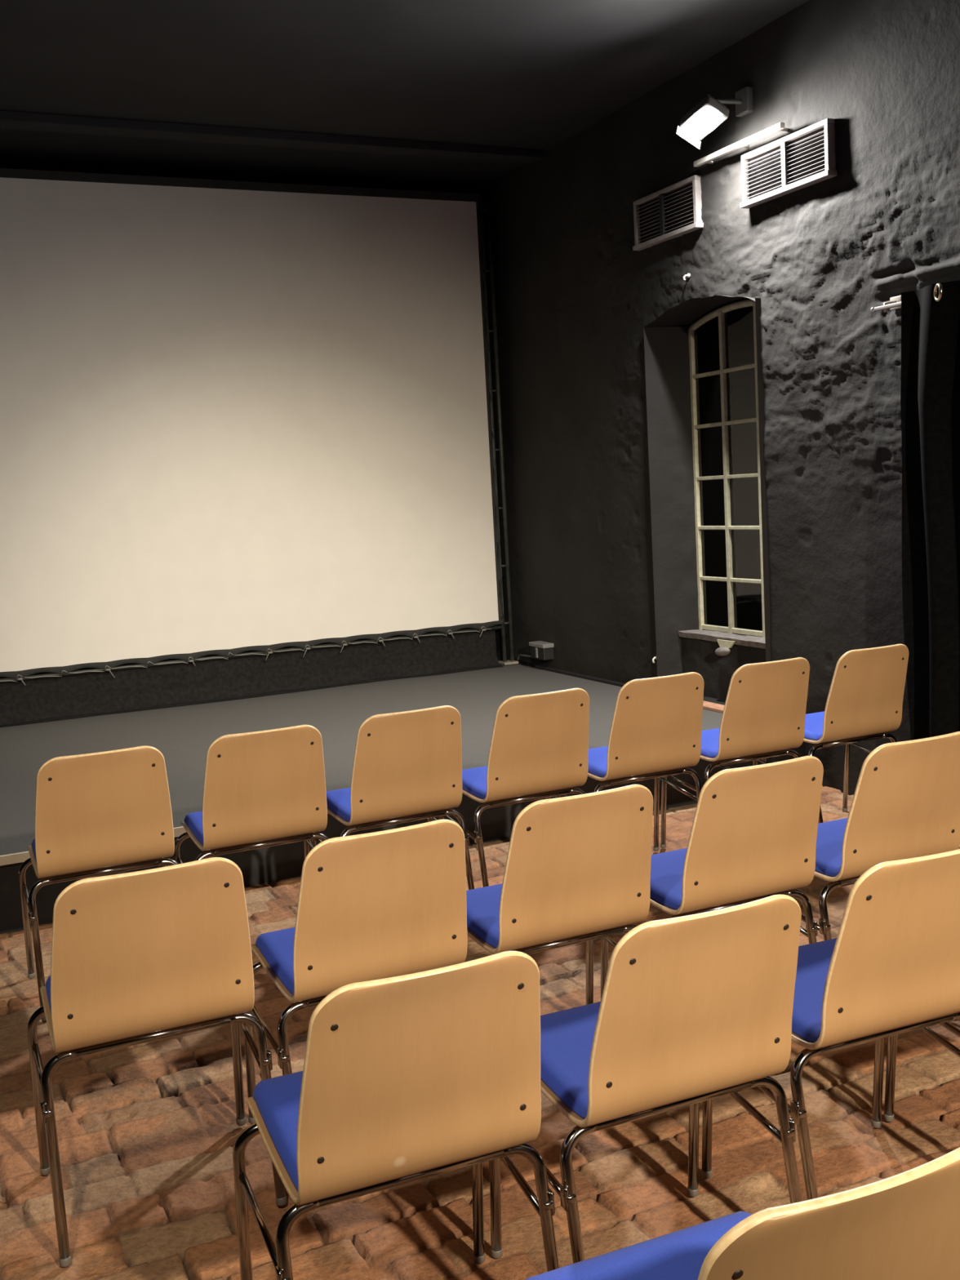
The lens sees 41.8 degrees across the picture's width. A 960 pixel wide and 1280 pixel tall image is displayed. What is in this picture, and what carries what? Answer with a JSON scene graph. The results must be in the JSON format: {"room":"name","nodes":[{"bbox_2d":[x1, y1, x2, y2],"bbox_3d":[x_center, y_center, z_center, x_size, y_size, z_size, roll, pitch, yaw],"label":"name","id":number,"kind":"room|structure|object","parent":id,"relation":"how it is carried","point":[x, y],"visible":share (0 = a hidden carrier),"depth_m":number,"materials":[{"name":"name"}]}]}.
{"room":"auditorium","nodes":[
{"label":"auditorium","id":0,"kind":"room"},
{"bbox_2d":[0,627,473,678],"bbox_3d":[-4.424,-0.982,7.753,9.670,3.750,0.001,-6,7,-25],"label":"wall","id":1,"kind":"structure","parent":0,"point":[465,628],"depth_m":9.03,"materials":[{"name":"black paint"}]},
{"bbox_2d":[0,0,808,193],"bbox_3d":[-1.456,-2.257,1.024,9.670,0.001,14.450,-6,7,-25],"label":"ceiling","id":2,"kind":"structure","parent":0,"point":[532,74],"depth_m":6.48,"materials":[{"name":"black paint"}]},
{"bbox_2d":[0,785,959,1279],"bbox_3d":[-0.436,1.632,-0.226,9.700,0.045,10.700,-6,7,-25],"label":"floor","id":3,"kind":"structure","parent":0,"point":[148,1133],"depth_m":2.96,"materials":[{"name":"brick"}]},
{"bbox_2d":[18,745,178,1021],"bbox_3d":[-1.239,0.733,4.113,0.496,0.835,0.544,-6,7,-24],"label":"chair","id":4,"kind":"object","parent":3,"relation":"on","point":[94,811],"visible":0.96,"depth_m":3.91,"materials":[{"name":"brown wood"}]},
{"bbox_2d":[31,838,36,862],"bbox_3d":[-1.264,0.682,4.158,0.396,0.042,0.423,-6,7,-24],"label":"seat cushion","id":5,"kind":"object","parent":4,"relation":"on","point":[33,860],"depth_m":4.14,"materials":[{"name":"blue fabric"}]},
{"bbox_2d":[26,857,287,1267],"bbox_3d":[-0.749,0.855,2.827,0.496,0.835,0.544,-6,7,-23],"label":"chair","id":6,"kind":"object","parent":3,"relation":"on","point":[153,954],"visible":0.99,"depth_m":2.62,"materials":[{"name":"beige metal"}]},
{"bbox_2d":[45,975,51,1013],"bbox_3d":[-0.774,0.804,2.871,0.396,0.042,0.423,-6,7,-23],"label":"seat cushion","id":7,"kind":"object","parent":6,"relation":"on","point":[48,982],"depth_m":2.88,"materials":[{"name":"blue fabric"}]},
{"bbox_2d":[173,724,328,863],"bbox_3d":[-0.772,0.683,4.325,0.496,0.835,0.544,-6,7,-24],"label":"chair","id":8,"kind":"object","parent":3,"relation":"on","point":[268,784],"visible":0.88,"depth_m":4.12,"materials":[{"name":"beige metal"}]},
{"bbox_2d":[184,811,203,845],"bbox_3d":[-0.798,0.632,4.370,0.396,0.042,0.423,-6,7,-24],"label":"seat cushion","id":9,"kind":"object","parent":8,"relation":"on","point":[193,821],"depth_m":4.34,"materials":[{"name":"blue fabric"}]},
{"bbox_2d":[243,819,467,1124],"bbox_3d":[-0.286,0.806,3.025,0.496,0.835,0.544,-6,7,-24],"label":"chair","id":10,"kind":"object","parent":3,"relation":"on","point":[390,903],"visible":0.88,"depth_m":2.81,"materials":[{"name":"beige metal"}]},
{"bbox_2d":[255,927,294,995],"bbox_3d":[-0.312,0.755,3.070,0.396,0.042,0.423,-6,7,-24],"label":"seat cushion","id":11,"kind":"object","parent":10,"relation":"on","point":[273,949],"depth_m":3.04,"materials":[{"name":"blue fabric"}]},
{"bbox_2d":[310,705,474,889],"bbox_3d":[-0.320,0.632,4.544,0.496,0.835,0.544,-6,7,-25],"label":"chair","id":12,"kind":"object","parent":3,"relation":"on","point":[406,763],"visible":0.84,"depth_m":4.34,"materials":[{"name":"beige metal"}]},
{"bbox_2d":[326,787,351,822],"bbox_3d":[-0.347,0.581,4.588,0.396,0.042,0.423,-6,7,-25],"label":"seat cushion","id":13,"kind":"object","parent":12,"relation":"on","point":[338,801],"depth_m":4.53,"materials":[{"name":"blue fabric"}]},
{"bbox_2d":[232,951,559,1279],"bbox_3d":[-0.151,0.894,2.205,0.496,0.835,0.544,-6,7,-22],"label":"chair","id":14,"kind":"object","parent":3,"relation":"on","point":[403,1079],"visible":1,"depth_m":2.00,"materials":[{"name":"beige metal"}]},
{"bbox_2d":[252,1071,302,1191],"bbox_3d":[-0.175,0.843,2.250,0.396,0.042,0.423,-6,7,-22],"label":"seat cushion","id":15,"kind":"object","parent":14,"relation":"on","point":[275,1100],"depth_m":2.23,"materials":[{"name":"blue fabric"}]},
{"bbox_2d":[0,659,804,933],"bbox_3d":[-2.566,0.801,6.564,7.482,0.311,3.953,-6,7,-25],"label":"stage platform","id":16,"kind":"object","parent":3,"relation":"on","point":[184,735],"visible":0.2,"depth_m":6.83,"materials":[{"name":"grey carpet"}]},
{"bbox_2d":[0,168,518,685],"bbox_3d":[-2.367,-1.211,7.893,5.610,3.347,0.120,-6,7,-25],"label":"projection screen","id":17,"kind":"object","parent":16,"relation":"on","point":[236,417],"visible":1,"depth_m":8.22,"materials":[{"name":"fabric"}]},
{"bbox_2d":[0,629,503,727],"bbox_3d":[-2.266,0.321,8.032,5.343,0.266,0.156,-6,7,-25],"label":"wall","id":18,"kind":"structure","parent":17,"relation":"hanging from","point":[137,689],"depth_m":8.39,"materials":[{"name":"black paint"}]},
{"bbox_2d":[702,700,724,712],"bbox_3d":[1.291,0.371,6.987,0.100,0.018,1.440,-6,7,-25],"label":"wooden plank","id":19,"kind":"object","parent":16,"relation":"on","point":[711,706],"visible":0.11,"depth_m":6.94,"materials":[{"name":"brown wood"}]},
{"bbox_2d":[438,688,589,887],"bbox_3d":[0.147,0.580,4.764,0.496,0.835,0.544,-6,7,-25],"label":"chair","id":20,"kind":"object","parent":3,"relation":"on","point":[540,742],"visible":0.87,"depth_m":4.56,"materials":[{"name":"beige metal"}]},
{"bbox_2d":[462,765,487,799],"bbox_3d":[0.120,0.529,4.808,0.396,0.042,0.423,-6,7,-25],"label":"seat cushion","id":21,"kind":"object","parent":20,"relation":"on","point":[474,786],"depth_m":4.74,"materials":[{"name":"blue fabric"}]},
{"bbox_2d":[466,784,653,1004],"bbox_3d":[0.174,0.754,3.254,0.496,0.835,0.544,-6,7,-24],"label":"chair","id":22,"kind":"object","parent":3,"relation":"on","point":[577,870],"visible":0.8,"depth_m":3.04,"materials":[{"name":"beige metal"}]},
{"bbox_2d":[466,883,502,947],"bbox_3d":[0.149,0.703,3.299,0.396,0.042,0.423,-6,7,-24],"label":"seat cushion","id":23,"kind":"object","parent":22,"relation":"on","point":[482,903],"depth_m":3.24,"materials":[{"name":"blue fabric"}]},
{"bbox_2d":[555,671,704,851],"bbox_3d":[0.610,0.527,4.995,0.496,0.835,0.544,-6,7,-24],"label":"chair","id":24,"kind":"object","parent":3,"relation":"on","point":[656,725],"visible":0.84,"depth_m":4.79,"materials":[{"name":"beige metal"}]},
{"bbox_2d":[587,746,608,777],"bbox_3d":[0.584,0.476,5.040,0.396,0.042,0.423,-6,7,-24],"label":"seat cushion","id":25,"kind":"object","parent":24,"relation":"on","point":[597,766],"depth_m":4.96,"materials":[{"name":"blue fabric"}]},
{"bbox_2d":[488,894,801,1263],"bbox_3d":[0.320,0.845,2.400,0.496,0.835,0.544,-6,7,-23],"label":"chair","id":26,"kind":"object","parent":3,"relation":"on","point":[693,1009],"visible":0.88,"depth_m":2.20,"materials":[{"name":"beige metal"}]},
{"bbox_2d":[540,1001,600,1118],"bbox_3d":[0.295,0.794,2.445,0.396,0.042,0.423,-6,7,-23],"label":"seat cushion","id":27,"kind":"object","parent":26,"relation":"on","point":[566,1036],"depth_m":2.39,"materials":[{"name":"blue fabric"}]},
{"bbox_2d":[600,755,823,999],"bbox_3d":[0.647,0.704,3.459,0.496,0.835,0.544,-6,7,-24],"label":"chair","id":28,"kind":"object","parent":3,"relation":"on","point":[753,834],"visible":0.81,"depth_m":3.25,"materials":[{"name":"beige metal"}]},
{"bbox_2d":[649,848,686,909],"bbox_3d":[0.622,0.653,3.504,0.396,0.042,0.423,-6,7,-24],"label":"seat cushion","id":29,"kind":"object","parent":28,"relation":"on","point":[666,868],"depth_m":3.44,"materials":[{"name":"blue fabric"}]},
{"bbox_2d":[660,657,809,848],"bbox_3d":[1.075,0.475,5.225,0.496,0.835,0.544,-6,7,-24],"label":"chair","id":30,"kind":"object","parent":3,"relation":"on","point":[764,711],"visible":0.83,"depth_m":5.02,"materials":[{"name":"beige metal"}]},
{"bbox_2d":[700,728,719,758],"bbox_3d":[1.050,0.424,5.269,0.396,0.042,0.423,-6,7,-24],"label":"seat cushion","id":31,"kind":"object","parent":30,"relation":"on","point":[710,748],"depth_m":5.19,"materials":[{"name":"blue fabric"}]},
{"bbox_2d":[525,1146,959,1279],"bbox_3d":[0.325,0.942,1.565,0.496,0.835,0.544,-6,7,-22],"label":"chair","id":32,"kind":"object","parent":3,"relation":"on","point":[905,1225],"visible":1,"depth_m":1.30,"materials":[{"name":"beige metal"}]},
{"bbox_2d":[525,1210,752,1279],"bbox_3d":[0.301,0.891,1.610,0.396,0.042,0.423,-6,7,-22],"label":"seat cushion","id":33,"kind":"object","parent":32,"relation":"on","point":[680,1255],"depth_m":1.74,"materials":[{"name":"blue fabric"}]},
{"bbox_2d":[701,848,959,1199],"bbox_3d":[0.793,0.790,2.646,0.496,0.835,0.544,-6,7,-22],"label":"chair","id":34,"kind":"object","parent":3,"relation":"on","point":[891,967],"visible":0.74,"depth_m":2.43,"materials":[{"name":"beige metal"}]},
{"bbox_2d":[791,937,836,1042],"bbox_3d":[0.769,0.739,2.691,0.396,0.042,0.423,-6,7,-22],"label":"seat cushion","id":35,"kind":"object","parent":34,"relation":"on","point":[814,959],"depth_m":2.63,"materials":[{"name":"blue fabric"}]},
{"bbox_2d":[760,644,908,823],"bbox_3d":[1.550,0.422,5.450,0.496,0.835,0.544,-6,7,-24],"label":"chair","id":36,"kind":"object","parent":3,"relation":"on","point":[865,696],"visible":0.81,"depth_m":5.25,"materials":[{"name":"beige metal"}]},
{"bbox_2d":[804,711,824,740],"bbox_3d":[1.524,0.371,5.495,0.396,0.042,0.423,-6,7,-24],"label":"seat cushion","id":37,"kind":"object","parent":36,"relation":"on","point":[814,730],"depth_m":5.43,"materials":[{"name":"blue fabric"}]},
{"bbox_2d":[800,731,959,940],"bbox_3d":[1.113,0.655,3.655,0.496,0.835,0.544,-6,7,-23],"label":"chair","id":38,"kind":"object","parent":3,"relation":"on","point":[905,804],"visible":0.68,"depth_m":3.44,"materials":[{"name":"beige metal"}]},
{"bbox_2d":[814,817,847,876],"bbox_3d":[1.089,0.604,3.700,0.396,0.042,0.423,-6,7,-23],"label":"seat cushion","id":39,"kind":"object","parent":38,"relation":"on","point":[830,834],"depth_m":3.64,"materials":[{"name":"blue fabric"}]},
{"bbox_2d":[883,1022,959,1122],"bbox_3d":[1.268,0.740,2.848,0.496,0.835,0.544,-6,7,-22],"label":"chair","id":40,"kind":"object","parent":3,"relation":"on","point":[888,1114],"visible":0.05,"depth_m":2.99,"materials":[{"name":"silver metal"}]},
{"bbox_2d":[472,0,959,795],"bbox_3d":[2.982,-0.847,3.244,0.053,3.800,14.450,-6,7,-25],"label":"wall","id":41,"kind":"structure","parent":0,"point":[575,300],"depth_m":6.38,"materials":[{"name":"black paint"}]},
{"bbox_2d":[0,111,543,164],"bbox_3d":[-3.955,-2.698,6.245,9.600,0.050,0.160,-6,7,-25],"label":"ceiling beam","id":42,"kind":"structure","parent":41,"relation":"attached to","point":[8,119],"depth_m":7.42,"materials":[{"name":"black paint"}]},
{"bbox_2d":[528,640,554,660],"bbox_3d":[0.474,0.069,8.798,0.096,0.133,0.367,-6,7,-25],"label":"wall socket","id":43,"kind":"object","parent":41,"relation":"attached to","point":[540,650],"visible":1,"depth_m":8.77,"materials":[{"name":"grey plastic"}]},
{"bbox_2d":[516,654,531,660],"bbox_3d":[0.330,0.132,9.106,0.021,0.063,0.286,-6,7,-24],"label":"power cable","id":44,"kind":"object","parent":43,"relation":"attached to","point":[519,655],"visible":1,"depth_m":9.13,"materials":[{"name":"grey plastic"}]},
{"bbox_2d":[534,665,626,686],"bbox_3d":[0.683,0.242,8.386,0.033,0.020,1.300,-6,7,-25],"label":"baseboard","id":45,"kind":"structure","parent":41,"relation":"attached to","point":[540,667],"depth_m":8.38,"materials":[{"name":"black"}]},
{"bbox_2d":[632,174,703,250],"bbox_3d":[1.041,-2.379,7.017,0.054,0.275,0.635,-6,7,-25],"label":"air vent","id":46,"kind":"object","parent":41,"relation":"in","point":[659,216],"visible":1,"depth_m":7.00,"materials":[{"name":"white metal"}]},
{"bbox_2d":[683,273,690,280],"bbox_3d":[1.137,-1.993,6.896,0.047,0.042,0.024,-6,7,-25],"label":"wall hook","id":47,"kind":"object","parent":41,"relation":"attached to","point":[688,275],"visible":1,"depth_m":6.89,"materials":[{"name":"white paint"}]},
{"bbox_2d":[643,295,770,705],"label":"window","id":48,"kind":"structure","parent":41,"relation":"in","point":[726,637],"depth_m":7.23,"materials":[{"name":"beige paint"}]},
{"bbox_2d":[675,86,753,149],"bbox_3d":[1.183,-2.620,6.286,0.379,0.282,0.216,-6,7,-25],"label":"floodlight","id":49,"kind":"object","parent":41,"relation":"attached to","point":[709,113],"visible":1,"depth_m":6.27,"materials":[{"name":"white"}]},
{"bbox_2d":[693,122,787,167],"bbox_3d":[1.328,-2.497,6.348,0.099,0.028,0.720,-6,7,-25],"label":"wall rail","id":50,"kind":"object","parent":41,"relation":"attached to","point":[744,143],"visible":1,"depth_m":6.30,"materials":[{"name":"white metal"}]},
{"bbox_2d":[739,118,836,208],"bbox_3d":[1.480,-2.299,6.083,0.054,0.257,0.667,-6,7,-25],"label":"air vent","id":51,"kind":"object","parent":41,"relation":"in","point":[804,157],"visible":1,"depth_m":6.05,"materials":[{"name":"white metal"}]},
{"bbox_2d":[870,295,901,312],"bbox_3d":[2.165,-1.412,4.785,0.098,0.068,1.814,-6,7,-25],"label":"curtain rod","id":52,"kind":"object","parent":41,"relation":"attached to","point":[895,303],"visible":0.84,"depth_m":5.52,"materials":[{"name":"white metal"}]},
{"bbox_2d":[900,280,959,740],"bbox_3d":[2.182,-0.292,4.774,0.109,2.275,1.600,-6,7,-25],"label":"door curtain","id":53,"kind":"object","parent":52,"relation":"hanging from","point":[930,384],"visible":0.88,"depth_m":5.27,"materials":[{"name":"black fabric"}]},
{"label":"outside","id":54,"kind":"structure","parent":0,"visible":0},
{"bbox_2d":[727,306,762,631],"bbox_3d":[1.701,-0.834,7.217,0.001,2.500,1.300,-6,7,-25],"label":"window pane","id":55,"kind":"structure","parent":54,"point":[741,326],"depth_m":7.45,"materials":[{"name":"glass"}]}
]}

